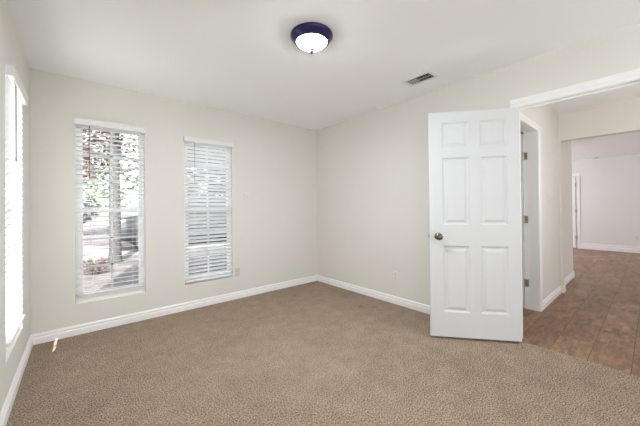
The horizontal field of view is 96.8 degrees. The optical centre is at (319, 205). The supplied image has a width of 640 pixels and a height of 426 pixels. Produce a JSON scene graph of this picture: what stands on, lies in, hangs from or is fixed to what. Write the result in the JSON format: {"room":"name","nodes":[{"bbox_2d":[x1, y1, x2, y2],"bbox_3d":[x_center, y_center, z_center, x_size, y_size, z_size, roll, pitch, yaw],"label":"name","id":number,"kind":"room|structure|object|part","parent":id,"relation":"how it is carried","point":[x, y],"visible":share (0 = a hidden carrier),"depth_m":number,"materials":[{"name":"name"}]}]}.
{"room":"empty bedroom","nodes":[
{"label":"empty bedroom","id":0,"kind":"room"},
{"bbox_2d":[0,0,29,412],"bbox_3d":[-0.651,-0.025,0.150,0.140,2.464,6.120,0,0,-40],"label":"wall","id":1,"kind":"structure","parent":0,"point":[11,50],"depth_m":1.88,"materials":[{"name":"beige paint"}]},
{"bbox_2d":[6,202,14,332],"bbox_3d":[-2.118,0.044,1.875,0.082,1.770,0.640,0,0,-40],"label":"window","id":2,"kind":"structure","parent":1,"relation":"in","point":[12,269],"depth_m":2.09,"materials":[{"name":"white plastic"}]},
{"bbox_2d":[0,335,32,425],"bbox_3d":[-0.620,1.161,0.240,0.017,0.092,6.000,0,0,-40],"label":"baseboard","id":3,"kind":"structure","parent":1,"relation":"attached to","point":[6,409],"depth_m":1.84,"materials":[{"name":"white paint"}]},
{"bbox_2d":[5,64,28,346],"bbox_3d":[-2.061,0.001,1.924,0.068,1.676,0.648,0,0,-40],"label":"window blind","id":4,"kind":"object","parent":1,"relation":"attached to","point":[16,96],"visible":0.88,"depth_m":1.84,"materials":[{"name":"white plastic"}]},
{"bbox_3d":[-1.943,0.020,1.772,0.028,1.618,0.002,0,0,-40],"label":"ladder cord","id":5,"kind":"part","parent":4,"relation":"part of","materials":[{"name":"white fabric"}]},
{"bbox_3d":[-2.060,0.831,1.914,0.049,0.017,0.624,0,0,-40],"label":"rail","id":6,"kind":"part","parent":4,"relation":"part of","materials":[{"name":"white plastic"}]},
{"bbox_2d":[30,68,316,334],"bbox_3d":[-1.363,0.001,3.652,3.590,2.464,0.140,0,0,-40],"label":"wall","id":7,"kind":"structure","parent":0,"point":[274,236],"depth_m":3.21,"materials":[{"name":"beige paint"}]},
{"bbox_2d":[75,124,144,303],"bbox_3d":[-2.172,0.052,2.965,0.577,1.802,0.082,0,0,-40],"label":"window","id":8,"kind":"structure","parent":7,"relation":"in","point":[78,216],"depth_m":2.93,"materials":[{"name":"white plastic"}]},
{"bbox_2d":[74,117,145,296],"bbox_3d":[-2.124,0.012,2.909,0.585,1.716,0.069,0,0,-40],"label":"window blind","id":9,"kind":"object","parent":8,"relation":"attached to","point":[77,120],"visible":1,"depth_m":2.89,"materials":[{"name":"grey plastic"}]},
{"bbox_3d":[-2.261,0.034,2.802,0.002,1.658,0.053,0,0,-40],"label":"ladder cord","id":10,"kind":"part","parent":9,"relation":"part of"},
{"bbox_3d":[-2.121,0.862,2.910,0.561,0.017,0.049,0,0,-40],"label":"rail","id":11,"kind":"part","parent":9,"relation":"part of","materials":[{"name":"white plastic"}]},
{"bbox_3d":[-1.997,0.033,3.026,0.002,1.658,0.053,0,0,-40],"label":"ladder cord","id":12,"kind":"part","parent":9,"relation":"part of","materials":[{"name":"white fabric"}]},
{"bbox_3d":[-2.180,-0.377,2.972,0.517,0.884,0.022,0,0,-40],"label":"sash","id":13,"kind":"part","parent":8,"relation":"part of","materials":[{"name":"white plastic"}]},
{"bbox_2d":[83,132,137,206],"bbox_3d":[-2.184,-0.379,2.978,0.465,0.816,0.006,0,0,-40],"label":"grille","id":14,"kind":"object","parent":8,"relation":"attached to","point":[111,151],"depth_m":2.98,"materials":[{"name":"white plastic"}]},
{"bbox_3d":[-2.156,0.473,2.949,0.517,0.890,0.024,0,0,-40],"label":"sash","id":15,"kind":"part","parent":8,"relation":"part of","materials":[{"name":"white plastic"}]},
{"bbox_2d":[83,212,138,288],"bbox_3d":[-2.160,0.470,2.954,0.465,0.807,0.006,0,0,-40],"label":"grille","id":16,"kind":"object","parent":8,"relation":"attached to","point":[111,263],"depth_m":2.95,"materials":[{"name":"white plastic"}]},
{"bbox_2d":[32,275,316,344],"bbox_3d":[-1.301,1.186,3.586,3.310,0.092,0.017,0,0,-40],"label":"baseboard","id":17,"kind":"structure","parent":7,"relation":"attached to","point":[61,333],"depth_m":3.13,"materials":[{"name":"white paint"}]},
{"bbox_2d":[184,141,231,283],"bbox_3d":[-1.424,0.053,3.601,0.590,1.760,0.082,0,0,-40],"label":"window","id":18,"kind":"structure","parent":7,"relation":"in","point":[184,141],"depth_m":3.58,"materials":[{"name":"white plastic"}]},
{"bbox_2d":[187,151,225,202],"bbox_3d":[-1.436,-0.368,3.613,0.478,0.795,0.006,0,0,-40],"label":"grille","id":19,"kind":"object","parent":18,"relation":"attached to","point":[206,151],"depth_m":3.61,"materials":[{"name":"white plastic"}]},
{"bbox_3d":[-1.431,-0.366,3.608,0.530,0.863,0.022,0,0,-40],"label":"sash","id":20,"kind":"part","parent":18,"relation":"part of","materials":[{"name":"white plastic"}]},
{"bbox_3d":[-1.408,0.464,3.584,0.530,0.869,0.024,0,0,-40],"label":"sash","id":21,"kind":"part","parent":18,"relation":"part of","materials":[{"name":"white plastic"}]},
{"bbox_2d":[188,213,226,271],"bbox_3d":[-1.413,0.461,3.589,0.478,0.786,0.006,0,0,-40],"label":"grille","id":22,"kind":"object","parent":18,"relation":"attached to","point":[207,213],"depth_m":3.59,"materials":[{"name":"white plastic"}]},
{"bbox_2d":[183,135,232,282],"bbox_3d":[-1.375,0.044,3.544,0.598,1.736,0.068,0,0,-40],"label":"window blind","id":23,"kind":"object","parent":18,"relation":"attached to","point":[196,140],"visible":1,"depth_m":3.53,"materials":[{"name":"white plastic"}]},
{"bbox_3d":[-1.515,0.066,3.435,0.002,1.678,0.043,0,0,-40],"label":"ladder cord","id":24,"kind":"part","parent":23,"relation":"part of","materials":[{"name":"white fabric"}]},
{"bbox_3d":[-1.373,0.904,3.545,0.574,0.017,0.049,0,0,-40],"label":"rail","id":25,"kind":"part","parent":23,"relation":"part of","materials":[{"name":"white plastic"}]},
{"bbox_2d":[235,267,239,276],"bbox_3d":[-1.091,0.882,3.773,0.072,0.116,0.010,0,0,-40],"label":"wall outlet","id":26,"kind":"object","parent":7,"relation":"attached to","point":[237,270],"visible":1,"depth_m":3.77,"materials":[{"name":"beige plastic"}]},
{"bbox_2d":[6,248,639,425],"bbox_3d":[3.530,1.250,3.776,11.200,0.120,6.260,0,0,-40],"label":"floor","id":27,"kind":"structure","parent":0,"point":[316,353],"depth_m":2.14,"materials":[{"name":"beige carpet"}]},
{"bbox_2d":[6,0,639,159],"bbox_3d":[3.506,-1.349,3.791,11.200,0.150,6.260,0,0,-40],"label":"ceiling","id":28,"kind":"structure","parent":0,"point":[235,56],"depth_m":2.24,"materials":[{"name":"paint"}]},
{"bbox_2d":[290,22,332,53],"bbox_3d":[-0.061,-1.181,2.088,0.310,0.141,0.310,0,0,-40],"label":"ceiling light","id":29,"kind":"object","parent":28,"relation":"attached to","point":[311,37],"visible":1,"depth_m":2.01,"materials":[{"name":"white glass"}]},
{"bbox_2d":[401,70,439,86],"bbox_3d":[0.988,-1.250,2.810,0.190,0.013,0.310,0,0,-40],"label":"ceiling vent","id":30,"kind":"object","parent":28,"relation":"in","point":[428,75],"visible":1,"depth_m":2.80,"materials":[{"name":"white metal"}]},
{"bbox_2d":[316,23,639,305],"bbox_3d":[1.964,-0.036,2.385,0.120,2.464,6.100,0,0,-40],"label":"wall","id":31,"kind":"structure","parent":0,"point":[372,187],"depth_m":3.48,"materials":[{"name":"beige paint"}]},
{"bbox_2d":[317,275,429,313],"bbox_3d":[1.890,1.151,2.372,0.017,0.092,6.000,0,0,-40],"label":"baseboard","id":32,"kind":"structure","parent":31,"relation":"attached to","point":[424,308],"depth_m":3.69,"materials":[{"name":"white paint"}]},
{"bbox_2d":[393,271,397,280],"bbox_3d":[0.929,0.866,3.508,0.010,0.116,0.072,0,0,-40],"label":"wall outlet","id":33,"kind":"object","parent":31,"relation":"attached to","point":[395,273],"visible":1,"depth_m":3.50,"materials":[{"name":"beige plastic"}]},
{"bbox_2d":[428,107,521,341],"bbox_3d":[1.374,0.165,2.546,0.773,2.030,0.169,-1,0,10],"label":"door","id":34,"kind":"structure","parent":31,"relation":"in","point":[474,235],"depth_m":2.53,"materials":[{"name":"white paint"}]},
{"bbox_3d":[1.069,0.278,2.549,0.066,0.066,0.067,-1,0,10],"label":"knob","id":35,"kind":"part","parent":34,"relation":"part of","materials":[{"name":"silver metal"}]},
{"bbox_2d":[520,131,523,225],"bbox_3d":[2.354,-0.025,5.000,0.100,2.464,2.618,0,0,-40],"label":"wall","id":36,"kind":"structure","parent":0,"point":[520,131],"depth_m":4.18,"materials":[{"name":"paint"}]},
{"bbox_2d":[520,105,572,299],"bbox_3d":[2.989,-0.037,3.769,3.235,2.464,0.158,0,0,-40],"label":"wall","id":37,"kind":"structure","parent":0,"point":[545,116],"depth_m":3.70,"materials":[{"name":"paint"}]},
{"bbox_2d":[521,134,528,307],"bbox_3d":[2.148,0.180,3.590,0.042,2.030,0.789,0,0,-40],"label":"door","id":38,"kind":"structure","parent":37,"relation":"in","point":[525,282],"depth_m":3.32,"materials":[{"name":"white paint"}]},
{"bbox_2d":[543,271,574,309],"bbox_3d":[3.412,1.152,4.042,2.290,0.092,0.138,0,0,-44],"label":"baseboard","id":39,"kind":"structure","parent":37,"relation":"attached to","point":[561,289],"depth_m":3.79,"materials":[{"name":"white paint"}]},
{"bbox_2d":[510,68,639,338],"bbox_3d":[2.377,0.124,2.633,1.106,2.152,1.053,0,0,-40],"label":"door frame","id":40,"kind":"structure","parent":37,"relation":"attached to","point":[530,145],"depth_m":3.23,"materials":[{"name":"white paint"}]},
{"bbox_2d":[558,98,639,285],"bbox_3d":[4.410,-0.056,2.745,0.115,2.464,3.482,0,0,-40],"label":"wall","id":41,"kind":"structure","parent":0,"point":[622,117],"depth_m":3.70,"materials":[{"name":"paint"}]},
{"bbox_2d":[572,153,639,247],"bbox_3d":[7.698,-0.059,7.348,0.114,2.464,6.240,0,0,-40],"label":"wall","id":42,"kind":"structure","parent":0,"point":[609,185],"depth_m":7.41,"materials":[{"name":"paint"}]},
{"bbox_2d":[572,176,576,247],"bbox_3d":[6.844,0.186,8.222,0.045,1.990,0.857,0,0,-40],"label":"door","id":43,"kind":"structure","parent":42,"relation":"in","point":[573,178],"depth_m":7.92,"materials":[{"name":"white paint"}]},
{"bbox_2d":[572,173,580,248],"bbox_3d":[6.855,0.151,8.239,0.018,2.081,1.025,0,0,-40],"label":"door frame","id":44,"kind":"structure","parent":42,"relation":"attached to","point":[577,175],"depth_m":7.87,"materials":[{"name":"white paint"}]},
{"bbox_2d":[580,243,639,252],"bbox_3d":[8.403,1.087,6.422,0.017,0.161,3.738,0,0,-40],"label":"baseboard","id":45,"kind":"structure","parent":42,"relation":"attached to","point":[619,248],"depth_m":7.39,"materials":[{"name":"white paint"}]},
{"label":"outside","id":46,"kind":"structure","parent":0,"visible":0},
{"bbox_2d":[83,219,226,292],"bbox_3d":[-13.043,1.588,19.965,60.000,0.200,39.840,0,0,-40],"label":"ground","id":47,"kind":"structure","parent":46,"point":[88,225],"depth_m":6.23,"materials":[{"name":"grey concrete"}]},
{"bbox_2d":[83,256,109,274],"bbox_3d":[-4.366,1.160,5.514,0.476,0.386,0.427,-1,0,23],"label":"shrub","id":48,"kind":"object","parent":47,"relation":"on","point":[91,262],"visible":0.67,"depth_m":5.47,"materials":[{"name":"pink plant"}]},
{"bbox_2d":[82,129,130,222],"bbox_3d":[-11.108,-2.039,13.364,3.794,7.059,2.771,0,0,-40],"label":"tree","id":49,"kind":"object","parent":47,"relation":"on","point":[92,145],"visible":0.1,"depth_m":13.40,"materials":[{"name":"grey plant"}]},
{"bbox_2d":[82,129,137,262],"bbox_3d":[-5.048,-1.492,6.885,3.546,5.781,2.614,0,0,-40],"label":"tree","id":50,"kind":"object","parent":47,"relation":"on","point":[116,224],"visible":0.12,"depth_m":6.68,"materials":[{"name":"grey plant"}]},
{"bbox_3d":[-5.188,-2.153,7.045,3.546,3.409,2.202,0,0,-40],"label":"crown","id":51,"kind":"part","parent":50,"relation":"part of","materials":[{"name":"green plant"}]},
{"bbox_2d":[83,132,199,206],"bbox_3d":[-7.499,-1.204,12.250,4.339,5.310,2.803,0,0,-40],"label":"tree","id":52,"kind":"object","parent":47,"relation":"on","point":[135,162],"visible":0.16,"depth_m":11.29,"materials":[{"name":"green plant"}]},
{"bbox_2d":[187,146,224,195],"bbox_3d":[-6.336,-1.675,16.878,5.605,6.288,3.097,0,0,-40],"label":"tree","id":53,"kind":"object","parent":47,"relation":"on","point":[193,146],"visible":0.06,"depth_m":16.33,"materials":[{"name":"grey plant"}]},
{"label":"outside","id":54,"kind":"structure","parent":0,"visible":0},
{"bbox_2d":[83,237,226,259],"bbox_3d":[-4.641,1.352,10.074,60.000,0.012,3.000,0,0,-40],"label":"driveway","id":55,"kind":"structure","parent":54,"point":[131,247],"depth_m":8.76,"materials":[{"name":"grey concrete"}]},
{"bbox_2d":[107,198,225,247],"bbox_3d":[-4.555,0.505,9.961,4.590,1.679,1.830,0,0,-40],"label":"car","id":56,"kind":"object","parent":55,"relation":"on","point":[131,219],"visible":0.09,"depth_m":8.86,"materials":[{"name":"black paint"}]}
]}

